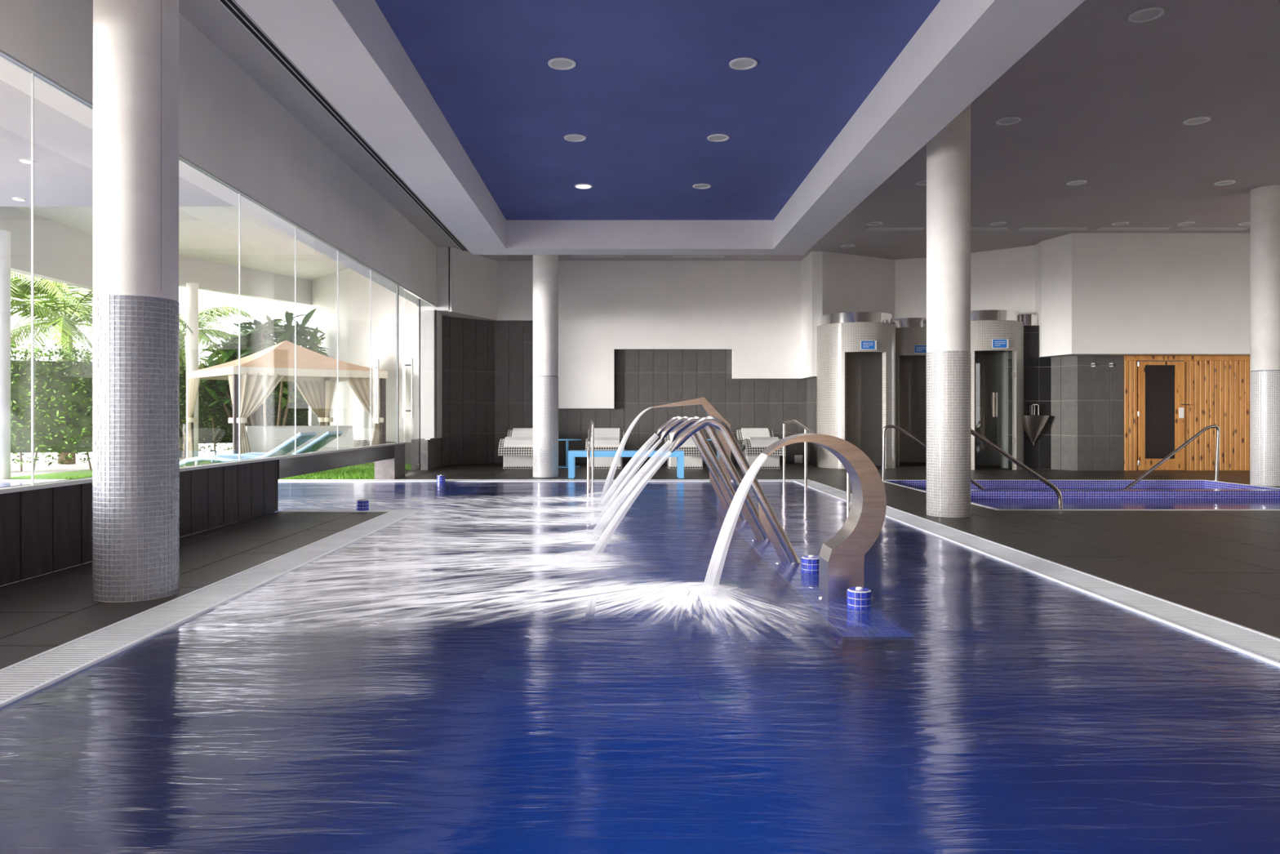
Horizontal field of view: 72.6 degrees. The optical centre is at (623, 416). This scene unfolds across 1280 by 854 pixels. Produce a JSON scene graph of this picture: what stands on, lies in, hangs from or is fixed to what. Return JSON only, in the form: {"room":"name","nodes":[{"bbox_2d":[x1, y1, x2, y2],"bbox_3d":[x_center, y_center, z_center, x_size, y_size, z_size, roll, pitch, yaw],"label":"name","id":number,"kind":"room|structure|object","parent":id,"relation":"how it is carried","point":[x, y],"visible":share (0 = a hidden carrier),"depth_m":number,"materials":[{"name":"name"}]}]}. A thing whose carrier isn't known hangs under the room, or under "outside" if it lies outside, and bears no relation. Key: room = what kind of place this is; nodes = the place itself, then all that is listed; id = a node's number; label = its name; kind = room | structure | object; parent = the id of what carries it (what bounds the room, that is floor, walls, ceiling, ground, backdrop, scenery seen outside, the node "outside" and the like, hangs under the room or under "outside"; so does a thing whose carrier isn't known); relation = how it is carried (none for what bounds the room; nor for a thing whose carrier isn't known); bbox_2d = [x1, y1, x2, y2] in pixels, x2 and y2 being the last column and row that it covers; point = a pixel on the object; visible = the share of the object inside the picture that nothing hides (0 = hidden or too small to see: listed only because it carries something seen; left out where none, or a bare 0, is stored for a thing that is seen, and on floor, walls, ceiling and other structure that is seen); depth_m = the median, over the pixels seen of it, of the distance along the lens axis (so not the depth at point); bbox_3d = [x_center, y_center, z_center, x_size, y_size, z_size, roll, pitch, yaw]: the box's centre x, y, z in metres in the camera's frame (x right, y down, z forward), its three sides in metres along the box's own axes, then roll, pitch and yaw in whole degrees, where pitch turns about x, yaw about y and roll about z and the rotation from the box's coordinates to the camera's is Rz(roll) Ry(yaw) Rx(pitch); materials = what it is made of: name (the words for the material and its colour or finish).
{"room":"spa","nodes":[
{"label":"spa","id":0,"kind":"room"},
{"bbox_2d":[10,443,232,476],"bbox_3d":[-31.990,1.154,25.000,56.020,0.292,110.000,0,0,0],"label":"floor","id":1,"kind":"structure","parent":0,"point":[41,468],"depth_m":18.81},
{"bbox_2d":[10,341,93,471],"bbox_3d":[-12.299,-0.200,15.502,5.846,2.410,1.234,0,0,-18],"label":"hedge","id":2,"kind":"object","parent":1,"relation":"on","point":[63,393],"visible":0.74,"depth_m":15.80,"materials":[{"name":"green plant"}]},
{"bbox_2d":[10,271,93,361],"bbox_3d":[-12.777,-1.216,17.992,4.113,4.441,4.454,0,0,17],"label":"palm tree","id":3,"kind":"object","parent":1,"relation":"on","point":[38,285],"visible":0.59,"depth_m":17.84,"materials":[{"name":"green plant"}]},
{"bbox_2d":[10,271,193,463],"bbox_3d":[-11.764,-1.128,18.544,4.809,4.267,4.135,0,0,0],"label":"palm tree","id":4,"kind":"object","parent":1,"relation":"on","point":[66,335],"visible":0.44,"depth_m":18.30,"materials":[{"name":"green plant"}]},
{"bbox_2d":[178,306,253,457],"bbox_3d":[-10.943,-1.143,21.318,4.373,4.297,3.944,0,0,35],"label":"palm tree","id":5,"kind":"object","parent":1,"relation":"on","point":[207,315],"visible":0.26,"depth_m":21.17,"materials":[{"name":"green plant"}]},
{"bbox_2d":[8,460,411,479],"bbox_3d":[-7.090,1.153,18.925,6.220,0.294,10.150,0,0,0],"label":"lawn","id":6,"kind":"structure","parent":0,"point":[60,475],"depth_m":15.30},
{"bbox_2d":[0,229,10,479],"bbox_3d":[-10.050,-0.990,14.000,0.320,3.980,0.320,0,0,0],"label":"column","id":7,"kind":"structure","parent":6,"relation":"on","point":[5,236],"depth_m":13.94,"materials":[{"name":"white paint"}]},
{"bbox_2d":[186,282,198,458],"bbox_3d":[-9.660,-0.990,19.500,0.250,3.980,0.250,0,0,0],"label":"column","id":8,"kind":"structure","parent":6,"relation":"on","point":[192,288],"depth_m":19.41,"materials":[{"name":"white paint"}]},
{"bbox_2d":[62,462,411,479],"bbox_3d":[-6.490,0.982,16.856,5.060,0.053,5.969,0,0,0],"label":"grass","id":9,"kind":"structure","parent":6,"relation":"on","point":[360,474],"depth_m":14.68,"materials":[{"name":"plant"}]},
{"bbox_2d":[178,359,311,458],"bbox_3d":[-9.955,-0.222,21.771,4.012,2.452,1.359,0,0,-37],"label":"hedge","id":10,"kind":"object","parent":6,"relation":"on","point":[214,426],"visible":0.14,"depth_m":21.29,"materials":[{"name":"green plant"}]},
{"bbox_2d":[178,431,316,466],"bbox_3d":[-6.256,0.625,14.500,2.053,0.749,0.730,0,0,0],"label":"sun lounger","id":11,"kind":"object","parent":6,"relation":"on","point":[288,446],"visible":0.65,"depth_m":14.20,"materials":[{"name":"blue plastic"}]},
{"bbox_2d":[182,307,328,426],"bbox_3d":[-8.996,-0.821,21.549,3.721,3.655,2.036,0,0,0],"label":"tree","id":12,"kind":"object","parent":6,"relation":"on","point":[264,335],"visible":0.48,"depth_m":21.32,"materials":[{"name":"green plant"}]},
{"bbox_2d":[210,431,342,462],"bbox_3d":[-6.086,0.625,15.350,2.053,0.749,0.730,0,0,0],"label":"sun lounger","id":13,"kind":"object","parent":6,"relation":"on","point":[327,437],"visible":0.41,"depth_m":15.10,"materials":[{"name":"blue plastic"}]},
{"bbox_2d":[186,340,387,462],"bbox_3d":[-7.030,-0.295,18.137,3.283,2.590,2.914,0,0,-37],"label":"gazebo","id":14,"kind":"object","parent":6,"relation":"on","point":[261,371],"visible":0.74,"depth_m":17.69,"materials":[{"name":"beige fabric"}]},
{"bbox_2d":[187,376,200,457],"bbox_3d":[-8.863,0.065,17.968,0.070,1.770,0.750,0,0,-43],"label":"curtain","id":15,"kind":"object","parent":14,"relation":"hanging from","point":[193,382],"depth_m":18.12,"materials":[{"name":"fabric"}]},
{"bbox_2d":[227,374,232,404],"bbox_3d":[-7.413,0.065,16.540,0.070,1.770,0.500,0,0,-43],"label":"curtain","id":16,"kind":"object","parent":14,"relation":"hanging from","point":[230,376],"depth_m":16.58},
{"bbox_2d":[240,373,284,453],"bbox_3d":[-6.865,0.065,16.532,0.850,1.770,0.070,0,0,-37],"label":"curtain","id":17,"kind":"object","parent":14,"relation":"hanging from","point":[255,388],"depth_m":16.42,"materials":[{"name":"fabric"}]},
{"bbox_2d":[293,380,324,425],"bbox_3d":[-7.154,0.065,19.813,0.700,1.770,0.070,0,0,-37],"label":"curtain","id":18,"kind":"object","parent":14,"relation":"hanging from","point":[313,391],"depth_m":19.88,"materials":[{"name":"fabric"}]},
{"bbox_2d":[324,380,335,425],"bbox_3d":[-6.667,0.065,19.760,0.070,1.770,0.500,0,0,-43],"label":"curtain","id":19,"kind":"object","parent":14,"relation":"hanging from","point":[329,384],"depth_m":19.81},
{"bbox_2d":[345,377,380,462],"bbox_3d":[-5.335,0.065,17.798,0.750,1.770,0.070,0,0,-37],"label":"curtain","id":20,"kind":"object","parent":14,"relation":"hanging from","point":[360,386],"depth_m":17.86,"materials":[{"name":"fabric"}]},
{"bbox_2d":[245,425,354,454],"bbox_3d":[-6.660,0.580,17.680,2.195,0.780,0.932,0,0,-36],"label":"draped table","id":21,"kind":"object","parent":6,"relation":"on","point":[261,438],"visible":0.42,"depth_m":17.20,"materials":[{"name":"white fabric"}]},
{"bbox_2d":[311,267,418,463],"bbox_3d":[-6.146,-1.300,20.675,0.280,4.600,7.099,0,0,-40],"label":"wall","id":22,"kind":"structure","parent":6,"relation":"on","point":[353,288],"depth_m":20.38,"materials":[{"name":"white paint"}]},
{"bbox_2d":[0,0,449,587],"bbox_3d":[-3.690,-1.010,7.000,0.580,4.620,22.000,0,0,0],"label":"wall","id":23,"kind":"structure","parent":0,"point":[230,127],"depth_m":8.20,"materials":[{"name":"white paint"}]},
{"bbox_2d":[0,80,348,306],"bbox_3d":[-7.365,-3.225,7.650,6.770,1.350,31.300,0,0,0],"label":"roof","id":24,"kind":"structure","parent":23,"relation":"attached to","point":[63,146],"depth_m":15.76,"materials":[{"name":"paint"}]},
{"bbox_2d":[0,48,438,493],"bbox_3d":[-3.675,-0.851,6.510,0.090,2.602,21.020,0,0,0],"label":"window","id":25,"kind":"structure","parent":23,"relation":"in","point":[3,55],"depth_m":8.34,"materials":[{"name":"metal"}]},
{"bbox_2d":[254,444,394,478],"bbox_3d":[-3.820,0.555,11.575,0.320,0.210,4.650,0,0,0],"label":"beam","id":26,"kind":"structure","parent":23,"relation":"attached to","point":[289,467],"depth_m":10.87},
{"bbox_2d":[403,298,420,473],"bbox_3d":[-3.680,-0.580,15.165,0.170,3.080,1.090,0,0,0],"label":"door","id":27,"kind":"structure","parent":23,"relation":"in","point":[419,300],"depth_m":15.61,"materials":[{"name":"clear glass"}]},
{"bbox_2d":[441,247,822,465],"bbox_3d":[0.125,-1.160,18.050,8.150,4.320,2.100,0,0,0],"label":"wall","id":28,"kind":"structure","parent":0,"point":[635,336],"depth_m":18.55,"materials":[{"name":"paint"}]},
{"bbox_2d":[0,462,1279,669],"bbox_3d":[4.610,1.150,7.650,17.180,0.301,23.300,0,0,0],"label":"floor","id":29,"kind":"structure","parent":0,"point":[1223,564],"depth_m":6.79,"materials":[{"name":"tile"}]},
{"bbox_2d":[92,0,179,602],"bbox_3d":[-2.740,-1.160,4.900,0.428,4.320,0.428,0,0,-34],"label":"column","id":30,"kind":"structure","parent":29,"relation":"on","point":[135,304],"depth_m":4.73,"materials":[{"name":"concrete"}]},
{"bbox_2d":[0,511,417,707],"bbox_3d":[-2.310,1.058,4.970,0.300,0.123,8.340,0,0,0],"label":"pool edge","id":31,"kind":"object","parent":29,"relation":"in","point":[18,680],"visible":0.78,"depth_m":4.29,"materials":[{"name":"white plastic"}]},
{"bbox_2d":[275,509,422,512],"bbox_3d":[-2.910,1.058,9.250,1.500,0.123,0.220,0,0,0],"label":"overflow grating","id":32,"kind":"object","parent":29,"relation":"in","point":[282,510],"visible":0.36,"depth_m":9.27,"materials":[{"name":"white plastic"}]},
{"bbox_2d":[356,498,368,511],"bbox_3d":[-2.790,0.948,9.300,0.127,0.144,0.126,0,0,0],"label":"post","id":33,"kind":"object","parent":32,"relation":"on","point":[362,504],"visible":0.96,"depth_m":9.25,"materials":[{"name":"blue tile"}]},
{"bbox_2d":[0,479,811,481],"bbox_3d":[-4.975,1.058,13.700,15.850,0.123,0.300,0,0,0],"label":"overflow grating","id":34,"kind":"object","parent":29,"relation":"in","point":[1,480],"visible":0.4,"depth_m":13.65,"materials":[{"name":"white plastic"}]},
{"bbox_2d":[497,427,533,468],"bbox_3d":[-2.000,0.618,17.135,0.740,0.765,1.470,0,0,0],"label":"lounger","id":35,"kind":"object","parent":29,"relation":"on","point":[517,448],"visible":0.65,"depth_m":16.69,"materials":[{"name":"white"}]},
{"bbox_2d":[503,436,533,446],"bbox_3d":[-2.000,0.494,16.855,0.550,0.209,0.790,0,0,0],"label":"seat cushion","id":36,"kind":"object","parent":35,"relation":"on","point":[508,441],"depth_m":16.52,"materials":[{"name":"white fabric"}]},
{"bbox_2d":[511,427,533,436],"bbox_3d":[-2.000,0.417,17.560,0.550,0.364,0.620,0,0,0],"label":"cushion","id":37,"kind":"object","parent":35,"relation":"on","point":[516,432],"depth_m":17.73,"materials":[{"name":"white fabric"}]},
{"bbox_2d":[533,254,558,477],"bbox_3d":[-1.304,-1.160,14.500,0.428,4.320,0.428,0,0,-19],"label":"column","id":38,"kind":"structure","parent":29,"relation":"on","point":[545,267],"depth_m":14.31,"materials":[{"name":"paint"}]},
{"bbox_2d":[558,439,581,467],"bbox_3d":[-1.125,0.725,17.300,0.560,0.550,0.560,0,0,0],"label":"side table","id":39,"kind":"object","parent":29,"relation":"on","point":[566,440],"visible":0.74,"depth_m":17.27,"materials":[{"name":"blue paint"}]},
{"bbox_2d":[585,427,624,468],"bbox_3d":[-0.360,0.618,17.135,0.740,0.765,1.470,0,0,0],"label":"lounger","id":40,"kind":"object","parent":29,"relation":"on","point":[605,438],"visible":0.62,"depth_m":16.73,"materials":[{"name":"fabric"}]},
{"bbox_2d":[590,436,619,446],"bbox_3d":[-0.360,0.494,16.855,0.550,0.209,0.790,0,0,0],"label":"seat cushion","id":41,"kind":"object","parent":40,"relation":"on","point":[598,441],"depth_m":16.52,"materials":[{"name":"white fabric"}]},
{"bbox_2d":[594,427,619,436],"bbox_3d":[-0.360,0.417,17.560,0.550,0.364,0.620,0,0,0],"label":"cushion","id":42,"kind":"object","parent":40,"relation":"on","point":[598,432],"depth_m":17.73,"materials":[{"name":"white fabric"}]},
{"bbox_2d":[568,449,684,478],"bbox_3d":[0.035,0.780,14.360,1.880,0.440,0.400,0,0,0],"label":"bench","id":43,"kind":"object","parent":29,"relation":"on","point":[572,454],"visible":1,"depth_m":14.16,"materials":[{"name":"blue paint"}]},
{"bbox_2d":[664,431,706,468],"bbox_3d":[1.200,0.618,17.135,0.740,0.765,1.470,0,0,0],"label":"lounger","id":44,"kind":"object","parent":29,"relation":"on","point":[693,459],"visible":0.49,"depth_m":16.73,"materials":[{"name":"fabric"}]},
{"bbox_2d":[672,436,699,446],"bbox_3d":[1.200,0.494,16.855,0.550,0.209,0.790,0,0,0],"label":"seat cushion","id":45,"kind":"object","parent":44,"relation":"on","point":[689,442],"depth_m":16.48,"materials":[{"name":"white fabric"}]},
{"bbox_2d":[736,427,786,468],"bbox_3d":[2.680,0.618,17.135,0.740,0.765,1.470,0,0,0],"label":"lounger","id":46,"kind":"object","parent":29,"relation":"on","point":[752,442],"visible":0.75,"depth_m":16.73,"materials":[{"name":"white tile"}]},
{"bbox_2d":[741,427,769,439],"bbox_3d":[2.680,0.417,17.560,0.550,0.364,0.620,0,0,0],"label":"cushion","id":47,"kind":"object","parent":46,"relation":"on","point":[746,433],"depth_m":17.73,"materials":[{"name":"white fabric"}]},
{"bbox_2d":[748,436,779,446],"bbox_3d":[2.680,0.494,16.855,0.550,0.209,0.790,0,0,0],"label":"seat cushion","id":48,"kind":"object","parent":46,"relation":"on","point":[753,441],"depth_m":16.53,"materials":[{"name":"white fabric"}]},
{"bbox_2d":[816,311,895,468],"bbox_3d":[4.610,-0.500,17.315,1.513,3.000,1.544,0,0,0],"label":"cabin","id":49,"kind":"object","parent":29,"relation":"on","point":[855,351],"visible":0.91,"depth_m":16.97,"materials":[{"name":"metal"}]},
{"bbox_2d":[892,317,926,466],"bbox_3d":[5.950,-0.500,18.285,1.514,3.000,1.544,0,0,0],"label":"cabin","id":50,"kind":"object","parent":29,"relation":"on","point":[910,332],"visible":0.54,"depth_m":18.77,"materials":[{"name":"metal"}]},
{"bbox_2d":[899,462,926,465],"bbox_3d":[5.950,0.985,18.300,1.334,0.001,1.334,0,0,0],"label":"tray","id":51,"kind":"object","parent":50,"relation":"on","point":[900,463],"depth_m":18.07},
{"bbox_2d":[926,103,971,517],"bbox_3d":[3.300,-1.160,8.860,0.428,4.320,0.428,0,0,-34],"label":"column","id":52,"kind":"structure","parent":29,"relation":"on","point":[948,381],"depth_m":8.68,"materials":[{"name":"paint"}]},
{"bbox_2d":[970,309,1023,470],"bbox_3d":[6.970,-0.500,16.985,1.514,3.000,1.544,0,0,0],"label":"cabin","id":53,"kind":"object","parent":29,"relation":"on","point":[993,331],"visible":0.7,"depth_m":16.43,"materials":[{"name":"metal"}]},
{"bbox_2d":[975,465,1012,469],"bbox_3d":[6.970,0.985,17.000,1.334,0.001,1.334,0,0,0],"label":"tray","id":54,"kind":"object","parent":53,"relation":"on","point":[984,467],"depth_m":16.90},
{"bbox_2d":[970,429,1062,509],"bbox_3d":[4.166,0.635,9.460,1.193,1.131,0.098,0,0,0],"label":"rail","id":55,"kind":"object","parent":29,"relation":"on","point":[973,433],"visible":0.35,"depth_m":9.44,"materials":[{"name":"metal"}]},
{"bbox_2d":[794,480,1279,666],"bbox_3d":[2.797,1.058,7.175,0.305,0.123,12.750,0,0,0],"label":"pool edge","id":56,"kind":"object","parent":29,"relation":"in","point":[1264,646],"visible":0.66,"depth_m":4.95,"materials":[{"name":"white plastic"}]},
{"bbox_2d":[882,480,1279,510],"bbox_3d":[6.575,1.372,11.515,5.170,0.756,4.430,0,0,0],"label":"plunge pool","id":57,"kind":"object","parent":29,"relation":"in","point":[1215,489],"visible":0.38,"depth_m":11.87,"materials":[{"name":"liquid"}]},
{"bbox_2d":[881,424,985,488],"bbox_3d":[4.750,0.632,13.403,1.571,1.013,0.122,0,0,7],"label":"rail","id":58,"kind":"object","parent":57,"relation":"attached to","point":[886,427],"visible":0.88,"depth_m":13.43,"materials":[{"name":"metal"}]},
{"bbox_2d":[916,488,1206,488],"bbox_3d":[6.575,1.125,12.910,5.050,0.001,1.520,0,0,0],"label":"water","id":59,"kind":"object","parent":57,"relation":"in","point":[917,488],"visible":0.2,"depth_m":13.62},
{"bbox_2d":[970,498,1279,509],"bbox_3d":[6.575,1.125,10.615,5.050,0.001,2.510,0,0,0],"label":"water","id":60,"kind":"object","parent":57,"relation":"in","point":[1002,504],"visible":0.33,"depth_m":11.20,"materials":[{"name":"liquid"}]},
{"bbox_2d":[1124,424,1220,488],"bbox_3d":[8.451,0.632,13.403,1.571,1.013,0.123,0,0,-7],"label":"rail","id":61,"kind":"object","parent":57,"relation":"attached to","point":[1218,429],"visible":0.97,"depth_m":13.40,"materials":[{"name":"metal"}]},
{"bbox_2d":[1249,185,1279,486],"bbox_3d":[9.390,-1.160,12.700,0.428,4.320,0.428,0,0,-41],"label":"column","id":62,"kind":"structure","parent":29,"relation":"on","point":[1264,201],"depth_m":12.55,"materials":[{"name":"paint"}]},
{"bbox_2d":[178,0,1279,261],"bbox_3d":[4.710,-3.050,7.800,17.380,0.940,23.600,0,0,0],"label":"ceiling","id":63,"kind":"structure","parent":0,"point":[837,113],"depth_m":8.64,"materials":[{"name":"grey paint"}]},
{"bbox_2d":[217,0,468,251],"bbox_3d":[-3.130,-3.302,6.700,0.180,0.012,21.400,0,0,0],"label":"ceiling vent","id":64,"kind":"object","parent":63,"relation":"in","point":[234,9],"visible":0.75,"depth_m":9.03,"materials":[{"name":"black metal"}]},
{"bbox_2d":[547,57,576,70],"bbox_3d":[-0.530,-3.015,7.450,0.240,0.012,0.240,0,0,0],"label":"recessed light","id":65,"kind":"object","parent":63,"relation":"in","point":[561,64],"visible":1,"depth_m":7.45,"materials":[{"name":"white plastic"}]},
{"bbox_2d":[564,133,586,142],"bbox_3d":[-0.530,-3.015,9.430,0.240,0.012,0.240,0,0,0],"label":"recessed light","id":66,"kind":"object","parent":63,"relation":"in","point":[571,137],"visible":1,"depth_m":9.43,"materials":[{"name":"white plastic"}]},
{"bbox_2d":[570,255,622,257],"bbox_3d":[-0.568,-3.314,18.035,1.069,0.012,0.170,0,0,0],"label":"ceiling vent","id":67,"kind":"object","parent":63,"relation":"in","point":[571,256],"visible":1,"depth_m":18.06,"materials":[{"name":"grey metal"}]},
{"bbox_2d":[671,255,724,257],"bbox_3d":[1.536,-3.314,18.035,1.069,0.012,0.170,0,0,0],"label":"ceiling vent","id":68,"kind":"object","parent":63,"relation":"in","point":[673,256],"visible":1,"depth_m":18.06,"materials":[{"name":"grey metal"}]},
{"bbox_2d":[706,133,728,142],"bbox_3d":[1.020,-3.015,9.430,0.240,0.012,0.240,0,0,0],"label":"recessed light","id":69,"kind":"object","parent":63,"relation":"in","point":[722,137],"visible":1,"depth_m":9.43,"materials":[{"name":"white plastic"}]},
{"bbox_2d":[728,57,757,70],"bbox_3d":[1.020,-3.015,7.450,0.240,0.012,0.240,0,0,0],"label":"recessed light","id":70,"kind":"object","parent":63,"relation":"in","point":[740,64],"visible":1,"depth_m":7.45,"materials":[{"name":"white plastic"}]},
{"bbox_2d":[864,227,924,230],"bbox_3d":[4.779,-3.314,15.380,1.011,0.012,0.160,0,0,0],"label":"ceiling vent","id":71,"kind":"object","parent":63,"relation":"in","point":[866,228],"visible":1,"depth_m":15.37,"materials":[{"name":"white metal"}]},
{"bbox_2d":[970,227,1009,230],"bbox_3d":[6.199,-3.314,15.380,1.155,0.012,0.160,0,0,0],"label":"ceiling vent","id":72,"kind":"object","parent":63,"relation":"in","point":[971,228],"visible":0.6,"depth_m":15.37,"materials":[{"name":"white metal"}]},
{"bbox_2d":[995,116,1021,124],"bbox_3d":[4.310,-3.312,9.760,0.260,0.012,0.260,0,0,0],"label":"recessed light","id":73,"kind":"object","parent":63,"relation":"in","point":[1008,120],"visible":1,"depth_m":9.76,"materials":[{"name":"white plastic"}]},
{"bbox_2d":[1017,227,1088,230],"bbox_3d":[7.585,-3.314,15.380,1.174,0.012,0.160,0,0,0],"label":"ceiling vent","id":74,"kind":"object","parent":63,"relation":"in","point":[1021,228],"visible":1,"depth_m":15.37,"materials":[{"name":"white metal"}]},
{"bbox_2d":[1095,227,1171,230],"bbox_3d":[8.990,-3.314,15.380,1.251,0.012,0.160,0,0,0],"label":"ceiling vent","id":75,"kind":"object","parent":63,"relation":"in","point":[1099,228],"visible":1,"depth_m":15.37,"materials":[{"name":"white metal"}]},
{"bbox_2d":[1128,7,1164,22],"bbox_3d":[4.310,-3.312,7.190,0.260,0.012,0.260,0,0,0],"label":"recessed light","id":76,"kind":"object","parent":63,"relation":"in","point":[1145,15],"visible":1,"depth_m":7.19,"materials":[{"name":"white plastic"}]},
{"bbox_2d":[1182,116,1210,124],"bbox_3d":[6.420,-3.312,9.760,0.260,0.012,0.260,0,0,0],"label":"recessed light","id":77,"kind":"object","parent":63,"relation":"in","point":[1198,120],"visible":1,"depth_m":9.76,"materials":[{"name":"white plastic"}]},
{"bbox_2d":[1173,227,1249,230],"bbox_3d":[10.376,-3.314,15.380,1.232,0.012,0.160,0,0,0],"label":"ceiling vent","id":78,"kind":"object","parent":63,"relation":"in","point":[1178,228],"visible":1,"depth_m":15.37,"materials":[{"name":"white metal"}]},
{"bbox_2d":[822,233,1249,470],"bbox_3d":[8.730,-1.010,7.750,9.540,4.620,23.500,0,0,0],"label":"wall","id":79,"kind":"structure","parent":0,"point":[1101,300],"depth_m":16.15,"materials":[{"name":"white paint"}]},
{"bbox_2d":[1019,314,1038,325],"bbox_3d":[7.780,-1.847,16.830,0.430,0.205,0.430,0,0,0],"label":"drum","id":80,"kind":"object","parent":79,"relation":"on","point":[1028,319],"visible":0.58,"depth_m":16.63,"materials":[{"name":"silver metal"}]},
{"bbox_2d":[1022,404,1049,444],"bbox_3d":[7.800,0.150,16.492,0.600,0.780,0.255,0,0,0],"label":"basin","id":81,"kind":"object","parent":79,"relation":"attached to","point":[1033,425],"visible":0.98,"depth_m":16.49,"materials":[{"name":"metal"}]},
{"bbox_2d":[1029,404,1039,414],"bbox_3d":[7.800,-0.135,16.565,0.140,0.210,0.090,0,0,0],"label":"tap","id":82,"kind":"object","parent":81,"relation":"on","point":[1032,406],"depth_m":16.53,"materials":[{"name":"silver metal"}]},
{"bbox_2d":[1124,355,1250,470],"bbox_3d":[11.235,-0.065,16.174,3.930,2.130,0.092,0,0,0],"label":"wall","id":83,"kind":"structure","parent":0,"point":[1217,388],"depth_m":16.14,"materials":[{"name":"brown wood"}]},
{"bbox_2d":[1137,360,1189,470],"bbox_3d":[9.960,-0.015,16.105,0.920,2.030,0.111,0,0,0],"label":"door","id":84,"kind":"structure","parent":83,"relation":"in","point":[1161,384],"depth_m":16.13,"materials":[{"name":"brown wood"}]},
{"bbox_3d":[-5.172,1.537,5.081,15.657,1.025,16.962,0,0,0],"label":"swimming pool","id":85,"kind":"object","parent":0,"visible":0},
{"bbox_2d":[586,420,594,490],"bbox_3d":[-0.485,0.587,12.759,0.080,1.067,1.759,0,0,0],"label":"rail","id":86,"kind":"object","parent":85,"relation":"on","point":[591,428],"visible":0.88,"depth_m":12.27,"materials":[{"name":"metal"}]},
{"bbox_2d":[0,481,1279,853],"bbox_3d":[-5.176,1.007,6.875,15.647,0.013,13.350,0,0,0],"label":"pool water","id":87,"kind":"object","parent":85,"relation":"in","point":[450,677],"visible":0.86,"depth_m":3.03,"materials":[{"name":"liquid"}]},
{"bbox_2d":[566,463,662,553],"bbox_3d":[-0.204,0.632,6.039,0.908,0.794,0.713,0,0,-35],"label":"water jet","id":88,"kind":"object","parent":87,"relation":"on","point":[626,504],"visible":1,"depth_m":6.00,"materials":[{"name":"liquid"}]},
{"bbox_2d":[592,411,643,493],"bbox_3d":[-0.193,0.457,10.674,1.070,1.152,0.741,0,0,0],"label":"water jet","id":89,"kind":"object","parent":87,"relation":"on","point":[615,460],"visible":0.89,"depth_m":10.50,"materials":[{"name":"liquid"}]},
{"bbox_2d":[590,442,649,503],"bbox_3d":[-0.141,0.611,9.495,1.044,0.864,0.633,0,0,0],"label":"water jet","id":90,"kind":"object","parent":87,"relation":"on","point":[634,460],"visible":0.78,"depth_m":9.46,"materials":[{"name":"liquid"}]},
{"bbox_2d":[586,449,653,514],"bbox_3d":[-0.185,0.622,8.511,0.950,0.814,0.669,0,0,-27],"label":"water jet","id":91,"kind":"object","parent":87,"relation":"on","point":[634,469],"visible":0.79,"depth_m":8.41,"materials":[{"name":"liquid"}]},
{"bbox_2d":[579,455,663,532],"bbox_3d":[-0.155,0.617,7.161,1.132,0.856,0.617,0,0,0],"label":"water jet","id":92,"kind":"object","parent":87,"relation":"on","point":[640,475],"visible":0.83,"depth_m":7.13,"materials":[{"name":"liquid"}]},
{"bbox_2d":[651,396,730,500],"bbox_3d":[0.815,0.408,10.650,0.950,1.284,0.400,0,0,0],"label":"spout","id":93,"kind":"object","parent":85,"relation":"on","point":[706,406],"visible":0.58,"depth_m":10.49,"materials":[{"name":"metal"}]},
{"bbox_2d":[656,416,728,508],"bbox_3d":[0.807,0.527,9.500,0.907,1.063,0.120,0,0,0],"label":"cannon","id":94,"kind":"object","parent":85,"relation":"on","point":[714,478],"visible":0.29,"depth_m":9.48,"materials":[{"name":"metal"}]},
{"bbox_2d":[660,416,746,520],"bbox_3d":[0.806,0.527,8.450,0.908,1.063,0.120,0,0,0],"label":"cannon","id":95,"kind":"object","parent":85,"relation":"on","point":[726,488],"visible":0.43,"depth_m":8.42,"materials":[{"name":"metal"}]},
{"bbox_2d":[670,416,769,540],"bbox_3d":[0.819,0.527,7.170,0.882,1.063,0.120,0,0,0],"label":"cannon","id":96,"kind":"object","parent":85,"relation":"on","point":[748,508],"visible":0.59,"depth_m":7.14,"materials":[{"name":"metal"}]},
{"bbox_2d":[669,416,801,563],"bbox_3d":[0.789,0.527,6.040,0.942,1.063,0.120,0,0,0],"label":"cannon","id":97,"kind":"object","parent":85,"relation":"on","point":[768,518],"visible":0.94,"depth_m":6.01,"materials":[{"name":"metal"}]},
{"bbox_2d":[801,555,818,573],"bbox_3d":[1.225,0.978,5.700,0.127,0.144,0.126,0,0,0],"label":"post","id":98,"kind":"object","parent":85,"relation":"on","point":[810,563],"visible":0.73,"depth_m":5.65,"materials":[{"name":"blue tile"}]},
{"bbox_2d":[782,419,850,507],"bbox_3d":[2.500,0.584,11.536,0.080,1.072,4.206,0,0,0],"label":"rail","id":99,"kind":"object","parent":85,"relation":"on","point":[806,429],"visible":0.65,"depth_m":11.96,"materials":[{"name":"metal"}]},
{"bbox_2d":[760,433,886,598],"bbox_3d":[1.133,0.575,4.995,0.668,0.954,0.330,0,0,0],"label":"spout","id":100,"kind":"object","parent":85,"relation":"on","point":[842,557],"visible":0.9,"depth_m":4.87,"materials":[{"name":"metal"}]},
{"bbox_2d":[683,463,759,586],"bbox_3d":[0.449,0.633,4.927,0.888,0.847,0.573,0,0,0],"label":"water jet","id":101,"kind":"object","parent":100,"relation":"attached to","point":[720,555],"visible":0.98,"depth_m":4.93,"materials":[{"name":"liquid"}]},
{"bbox_2d":[846,586,871,608],"bbox_3d":[1.250,0.978,4.630,0.127,0.144,0.126,0,0,0],"label":"post","id":102,"kind":"object","parent":85,"relation":"on","point":[858,597],"visible":0.84,"depth_m":4.58,"materials":[{"name":"blue tile"}]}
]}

